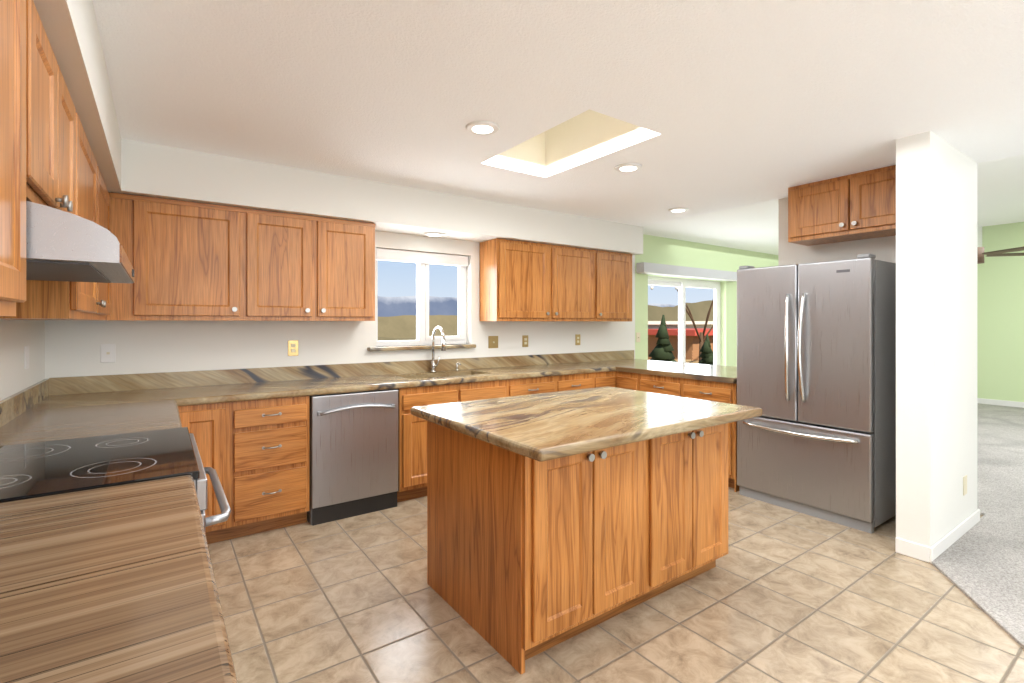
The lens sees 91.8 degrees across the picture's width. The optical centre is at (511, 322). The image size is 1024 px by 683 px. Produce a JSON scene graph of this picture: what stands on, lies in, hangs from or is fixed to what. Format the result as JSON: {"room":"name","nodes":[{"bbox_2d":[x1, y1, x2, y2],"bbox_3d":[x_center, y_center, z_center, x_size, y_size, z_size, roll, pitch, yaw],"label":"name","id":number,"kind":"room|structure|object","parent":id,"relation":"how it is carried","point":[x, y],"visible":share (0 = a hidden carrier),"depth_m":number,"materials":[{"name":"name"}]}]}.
{"room":"kitchen","nodes":[
{"label":"kitchen","id":0,"kind":"room"},
{"bbox_2d":[0,319,44,400],"bbox_3d":[-1.120,-0.244,0.465,0.150,3.200,6.455,0,0,-35],"label":"wall","id":1,"kind":"structure","parent":0,"point":[16,336],"depth_m":2.47,"materials":[{"name":"white paint"}]},
{"bbox_2d":[33,0,642,254],"bbox_3d":[1.036,-0.931,1.903,5.030,0.305,6.305,0,0,-35],"label":"soffit","id":2,"kind":"structure","parent":0,"point":[129,167],"depth_m":3.37,"materials":[{"name":"white paint"}]},
{"bbox_2d":[0,0,115,320],"bbox_3d":[-1.331,-0.394,1.197,0.330,0.760,4.693,0,0,-35],"label":"upper cabinet","id":3,"kind":"object","parent":2,"relation":"hanging from","point":[47,158],"depth_m":1.26,"materials":[{"name":"brown wood"}]},
{"bbox_2d":[26,201,134,283],"bbox_3d":[-1.365,-0.218,1.374,0.495,0.156,0.770,0,0,-35],"label":"range hood","id":4,"kind":"object","parent":3,"relation":"attached to","point":[61,245],"visible":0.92,"depth_m":1.17,"materials":[{"name":"silver metal"}]},
{"bbox_2d":[116,193,375,320],"bbox_3d":[-1.801,-0.394,3.530,1.603,0.760,0.343,0,0,-35],"label":"upper cabinet","id":5,"kind":"object","parent":2,"relation":"hanging from","point":[192,261],"depth_m":3.33,"materials":[{"name":"brown wood"}]},
{"bbox_2d":[423,232,444,236],"bbox_3d":[-0.682,-0.771,4.348,0.189,0.012,0.189,0,0,-41],"label":"recessed light","id":6,"kind":"object","parent":2,"relation":"in","point":[432,234],"depth_m":4.31,"materials":[{"name":"white glass"}]},
{"bbox_2d":[45,231,777,378],"bbox_3d":[1.887,-0.244,6.465,11.700,3.200,0.150,0,0,-35],"label":"wall","id":7,"kind":"structure","parent":0,"point":[72,348],"depth_m":4.14,"materials":[{"name":"white paint"}]},
{"bbox_2d":[101,344,115,362],"bbox_3d":[-2.592,0.196,3.187,0.075,0.120,0.011,0,0,-35],"label":"outlet","id":8,"kind":"object","parent":7,"relation":"attached to","point":[108,353],"depth_m":3.19,"materials":[{"name":"white plastic"}]},
{"bbox_2d":[288,340,297,355],"bbox_3d":[-1.688,0.196,3.830,0.075,0.120,0.008,0,0,-35],"label":"outlet","id":9,"kind":"object","parent":7,"relation":"attached to","point":[292,344],"depth_m":3.83,"materials":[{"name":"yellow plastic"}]},
{"bbox_2d":[376,260,465,345],"bbox_3d":[-0.817,-0.219,4.546,0.931,0.850,0.150,0,0,-35],"label":"window","id":10,"kind":"structure","parent":7,"relation":"in","point":[423,337],"depth_m":4.57,"materials":[{"name":"white plastic"}]},
{"bbox_2d":[376,248,467,265],"bbox_3d":[-0.803,-0.592,4.528,0.910,0.095,0.045,0,0,-35],"label":"window blind","id":11,"kind":"object","parent":10,"relation":"attached to","point":[414,257],"visible":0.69,"depth_m":4.49,"materials":[{"name":"white plastic"}]},
{"bbox_2d":[367,344,475,350],"bbox_3d":[-0.806,0.222,4.489,1.040,0.032,0.155,0,0,-35],"label":"window sill","id":12,"kind":"structure","parent":7,"relation":"attached to","point":[409,347],"depth_m":4.38,"materials":[{"name":"stone"}]},
{"bbox_2d":[488,336,497,347],"bbox_3d":[-0.181,0.191,4.896,0.115,0.120,0.015,0,0,-35],"label":"outlet","id":13,"kind":"object","parent":7,"relation":"attached to","point":[492,340],"depth_m":4.89,"materials":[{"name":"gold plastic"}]},
{"bbox_2d":[522,335,527,346],"bbox_3d":[0.138,0.191,5.127,0.075,0.120,0.008,0,0,-35],"label":"outlet","id":14,"kind":"object","parent":7,"relation":"attached to","point":[525,337],"depth_m":5.12,"materials":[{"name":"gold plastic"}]},
{"bbox_2d":[480,238,595,320],"bbox_3d":[0.287,-0.394,5.027,1.245,0.760,0.320,0,0,-35],"label":"upper cabinet","id":15,"kind":"object","parent":7,"relation":"attached to","point":[524,281],"depth_m":4.80,"materials":[{"name":"brown wood"}]},
{"bbox_2d":[575,334,579,344],"bbox_3d":[0.738,0.191,5.553,0.075,0.120,0.008,0,0,-35],"label":"outlet","id":16,"kind":"object","parent":7,"relation":"attached to","point":[577,336],"depth_m":5.55,"materials":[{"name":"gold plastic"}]},
{"bbox_2d":[596,250,631,321],"bbox_3d":[1.037,-0.394,5.559,0.595,0.760,0.320,0,0,-35],"label":"upper cabinet","id":17,"kind":"object","parent":7,"relation":"attached to","point":[613,269],"depth_m":5.42,"materials":[{"name":"brown wood"}]},
{"bbox_2d":[636,332,639,341],"bbox_3d":[1.563,0.181,6.134,0.075,0.120,0.015,0,0,-35],"label":"outlet","id":18,"kind":"object","parent":7,"relation":"attached to","point":[638,333],"depth_m":6.13,"materials":[{"name":"white plastic"}]},
{"bbox_2d":[648,276,719,364],"bbox_3d":[2.344,0.376,6.858,1.740,1.960,0.080,0,0,-35],"label":"window frame","id":19,"kind":"structure","parent":7,"relation":"attached to","point":[681,284],"depth_m":6.85,"materials":[{"name":"white plastic"}]},
{"bbox_2d":[636,262,736,281],"bbox_3d":[2.440,-0.671,6.688,2.140,0.125,0.123,0,0,-35],"label":"valance","id":20,"kind":"object","parent":7,"relation":"attached to","point":[670,270],"visible":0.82,"depth_m":6.49,"materials":[{"name":"grey"}]},
{"bbox_2d":[93,0,1023,254],"bbox_3d":[3.650,-1.364,3.851,11.850,0.560,6.455,0,0,-35],"label":"ceiling","id":21,"kind":"structure","parent":0,"point":[729,104],"depth_m":2.33,"materials":[{"name":"white paint"}]},
{"bbox_2d":[465,121,499,134],"bbox_3d":[-0.163,-1.077,2.754,0.189,0.012,0.189,0,0,-41],"label":"recessed light","id":22,"kind":"object","parent":21,"relation":"in","point":[482,127],"depth_m":2.73,"materials":[{"name":"white glass"}]},
{"bbox_2d":[491,109,647,170],"bbox_3d":[0.322,-1.624,3.116,0.630,0.980,1.110,0,0,-35],"label":"shaft","id":23,"kind":"object","parent":21,"relation":"in","point":[589,131],"visible":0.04,"depth_m":3.48,"materials":[{"name":"beige paint"}]},
{"bbox_2d":[615,163,641,171],"bbox_3d":[0.810,-1.077,3.457,0.189,0.012,0.189,0,0,-44],"label":"recessed light","id":24,"kind":"object","parent":21,"relation":"in","point":[626,167],"depth_m":3.43,"materials":[{"name":"white"}]},
{"bbox_2d":[668,207,688,212],"bbox_3d":[1.593,-1.077,4.755,0.189,0.012,0.189,0,0,-41],"label":"recessed light","id":25,"kind":"object","parent":21,"relation":"in","point":[680,209],"depth_m":4.74,"materials":[{"name":"white"}]},
{"bbox_2d":[977,247,1023,263],"bbox_3d":[5.381,-1.144,5.853,1.339,0.900,1.288,0,0,-35],"label":"ceiling fan","id":26,"kind":"object","parent":21,"relation":"hanging from","point":[981,254],"visible":0.23,"depth_m":5.71,"materials":[{"name":"brown"}]},
{"bbox_2d":[208,487,1023,682],"bbox_3d":[3.834,1.381,3.982,12.400,0.050,6.455,0,0,-35],"label":"floor","id":27,"kind":"structure","parent":0,"point":[777,594],"depth_m":2.27,"materials":[{"name":"beige tile"}]},
{"bbox_2d":[0,427,230,528],"bbox_3d":[-1.358,0.895,1.611,0.729,0.921,0.754,0,0,-35],"label":"range","id":28,"kind":"object","parent":27,"relation":"on","point":[38,469],"visible":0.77,"depth_m":1.54,"materials":[{"name":"grey glass"}]},
{"bbox_2d":[178,402,233,543],"bbox_3d":[-2.025,0.922,3.201,0.298,0.868,0.635,0,0,-35],"label":"base cabinet","id":29,"kind":"object","parent":27,"relation":"on","point":[212,425],"depth_m":2.99,"materials":[{"name":"brown wood"}]},
{"bbox_2d":[0,378,237,682],"bbox_3d":[-1.023,0.413,1.022,0.647,0.145,4.050,0,0,-35],"label":"countertop","id":30,"kind":"structure","parent":29,"relation":"on","point":[114,584],"depth_m":0.89,"materials":[{"name":"stone"}]},
{"bbox_2d":[234,396,308,537],"bbox_3d":[-1.714,0.922,3.422,0.465,0.868,0.635,0,0,-35],"label":"base cabinet","id":31,"kind":"object","parent":27,"relation":"on","point":[254,454],"depth_m":3.17,"materials":[{"name":"brown wood"}]},
{"bbox_2d":[32,350,667,404],"bbox_3d":[-0.488,0.499,4.285,5.297,0.326,0.652,0,0,-35],"label":"countertop","id":32,"kind":"structure","parent":31,"relation":"on","point":[247,384],"depth_m":3.86,"materials":[{"name":"stone"}]},
{"bbox_2d":[430,326,445,371],"bbox_3d":[-0.636,0.235,4.364,0.089,0.410,0.244,0,0,-35],"label":"faucet","id":33,"kind":"object","parent":32,"relation":"on","point":[443,348],"visible":1,"depth_m":4.41,"materials":[{"name":"silver metal"}]},
{"bbox_2d":[307,389,397,525],"bbox_3d":[-1.240,0.925,3.701,0.608,0.862,0.638,0,0,-35],"label":"dishwasher","id":34,"kind":"object","parent":27,"relation":"on","point":[353,453],"visible":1,"depth_m":3.46,"materials":[{"name":"grey metal"}]},
{"bbox_2d":[466,376,557,400],"bbox_3d":[-0.003,0.922,4.637,0.558,0.868,0.635,0,0,-35],"label":"base cabinet","id":35,"kind":"object","parent":27,"relation":"on","point":[525,386],"depth_m":4.25,"materials":[{"name":"brown wood"}]},
{"bbox_2d":[427,422,727,673],"bbox_3d":[0.379,0.922,2.624,1.386,0.868,0.892,0,0,-35],"label":"kitchen island","id":36,"kind":"object","parent":27,"relation":"on","point":[555,518],"depth_m":2.17,"materials":[{"name":"brown wood"}]},
{"bbox_2d":[411,386,762,465],"bbox_3d":[0.383,0.463,2.590,1.480,0.046,1.100,0,0,-35],"label":"island countertop","id":37,"kind":"structure","parent":36,"relation":"on","point":[551,426],"depth_m":2.31,"materials":[{"name":"beige stone"}]},
{"bbox_2d":[558,372,597,390],"bbox_3d":[0.421,0.922,4.937,0.480,0.868,0.635,0,0,-35],"label":"base cabinet","id":38,"kind":"object","parent":27,"relation":"on","point":[587,380],"depth_m":4.70,"materials":[{"name":"brown wood"}]},
{"bbox_2d":[598,371,617,387],"bbox_3d":[0.747,0.922,5.169,0.320,0.868,0.635,0,0,-35],"label":"base cabinet","id":39,"kind":"object","parent":27,"relation":"on","point":[610,378],"depth_m":4.94,"materials":[{"name":"brown wood"}]},
{"bbox_2d":[618,371,633,389],"bbox_3d":[1.399,0.922,5.080,0.680,0.868,0.305,0,0,-35],"label":"base cabinet","id":40,"kind":"object","parent":27,"relation":"on","point":[625,380],"depth_m":4.89,"materials":[{"name":"brown wood"}]},
{"bbox_2d":[634,373,677,395],"bbox_3d":[1.626,0.922,4.760,0.680,0.868,0.480,0,0,-35],"label":"base cabinet","id":41,"kind":"object","parent":27,"relation":"on","point":[642,382],"depth_m":4.59,"materials":[{"name":"brown wood"}]},
{"bbox_2d":[678,378,738,491],"bbox_3d":[1.909,0.922,4.361,0.680,0.868,0.497,0,0,-35],"label":"base cabinet","id":42,"kind":"object","parent":27,"relation":"on","point":[722,392],"depth_m":4.06,"materials":[{"name":"brown wood"}]},
{"bbox_2d":[616,362,736,382],"bbox_3d":[1.814,0.463,4.755,1.000,0.045,1.245,0,0,-35],"label":"countertop","id":43,"kind":"structure","parent":42,"relation":"on","point":[715,373],"depth_m":4.68,"materials":[{"name":"stone"}]},
{"bbox_2d":[737,254,895,533],"bbox_3d":[2.292,0.456,3.724,0.793,1.800,0.910,0,0,-35],"label":"refrigerator","id":44,"kind":"object","parent":27,"relation":"on","point":[816,362],"visible":0.96,"depth_m":3.41,"materials":[{"name":"grey metal"}]},
{"bbox_2d":[778,197,889,265],"bbox_3d":[2.751,0.136,3.866,0.100,2.440,1.280,0,0,-35],"label":"wall","id":45,"kind":"structure","parent":0,"point":[789,253],"depth_m":4.08,"materials":[{"name":"white paint"}]},
{"bbox_2d":[788,165,895,245],"bbox_3d":[2.578,-0.862,3.697,0.374,0.435,0.875,0,0,-35],"label":"upper cabinet","id":46,"kind":"object","parent":45,"relation":"attached to","point":[857,206],"visible":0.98,"depth_m":3.64,"materials":[{"name":"brown wood"}]},
{"bbox_2d":[890,131,976,546],"bbox_3d":[2.671,0.136,3.123,0.870,2.440,0.160,0,0,-35],"label":"wall","id":47,"kind":"structure","parent":0,"point":[929,248],"depth_m":2.91,"materials":[{"name":"white paint"}]},
{"bbox_2d":[24,345,966,495],"bbox_3d":[0.193,0.614,2.918,4.830,0.985,2.725,0,0,-35],"label":"plates","id":48,"kind":"object","parent":47,"relation":"attached to","point":[936,356],"visible":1,"depth_m":2.85,"materials":[{"name":"white plastic"}]},
{"bbox_2d":[895,509,979,563],"bbox_3d":[2.396,1.311,3.606,1.004,0.090,1.292,0,0,-35],"label":"baseboard","id":49,"kind":"structure","parent":47,"relation":"attached to","point":[928,554],"depth_m":2.90,"materials":[{"name":"white"}]},
{"bbox_2d":[932,403,1023,647],"bbox_3d":[3.913,1.349,4.068,11.771,0.013,6.105,0,0,-35],"label":"floor","id":50,"kind":"structure","parent":0,"point":[980,564],"depth_m":3.13,"materials":[{"name":"grey carpet"}]},
{"bbox_2d":[977,222,1023,401],"bbox_3d":[8.543,-0.244,7.324,0.150,3.200,6.455,0,0,-35],"label":"wall","id":51,"kind":"structure","parent":0,"point":[1000,327],"depth_m":8.05,"materials":[{"name":"green paint"}]},
{"bbox_2d":[977,398,1023,407],"bbox_3d":[8.462,1.306,7.298,0.012,0.100,6.105,0,0,-35],"label":"baseboard","id":52,"kind":"structure","parent":51,"relation":"attached to","point":[1001,402],"depth_m":8.04,"materials":[{"name":"white"}]},
{"label":"outside","id":53,"kind":"structure","parent":0,"visible":0},
{"bbox_2d":[378,315,457,337],"bbox_3d":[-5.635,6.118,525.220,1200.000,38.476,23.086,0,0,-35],"label":"hills","id":54,"kind":"structure","parent":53,"point":[402,326],"depth_m":463.81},
{"bbox_2d":[378,334,457,340],"bbox_3d":[16.834,12.292,277.624,650.000,22.128,13.277,0,0,-35],"label":"ground","id":55,"kind":"structure","parent":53,"point":[387,339],"depth_m":230.30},
{"bbox_2d":[378,296,676,316],"bbox_3d":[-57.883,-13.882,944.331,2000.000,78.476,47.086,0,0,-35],"label":"mountains","id":56,"kind":"structure","parent":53,"point":[395,306],"depth_m":874.53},
{"bbox_2d":[648,359,713,363],"bbox_3d":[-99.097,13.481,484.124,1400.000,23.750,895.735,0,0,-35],"label":"ground","id":57,"kind":"structure","parent":53,"point":[695,362],"depth_m":31.63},
{"bbox_2d":[648,321,713,361],"bbox_3d":[13.611,2.106,42.467,16.500,4.500,15.500,0,0,-35],"label":"shed","id":58,"kind":"object","parent":57,"relation":"on","point":[692,346],"visible":0.21,"depth_m":36.10,"materials":[{"name":"brown wood"}]},
{"bbox_2d":[648,290,713,364],"bbox_3d":[-0.888,0.578,29.804,22.649,6.557,32.454,0,0,-35],"label":"trees","id":59,"kind":"object","parent":57,"relation":"on","point":[663,349],"visible":0.27,"depth_m":15.48,"materials":[{"name":"green plant"}]},
{"bbox_2d":[648,300,713,327],"bbox_3d":[101.963,-0.688,187.935,215.000,14.088,8.453,0,0,-35],"label":"hills","id":60,"kind":"structure","parent":53,"point":[699,311],"depth_m":155.50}
]}

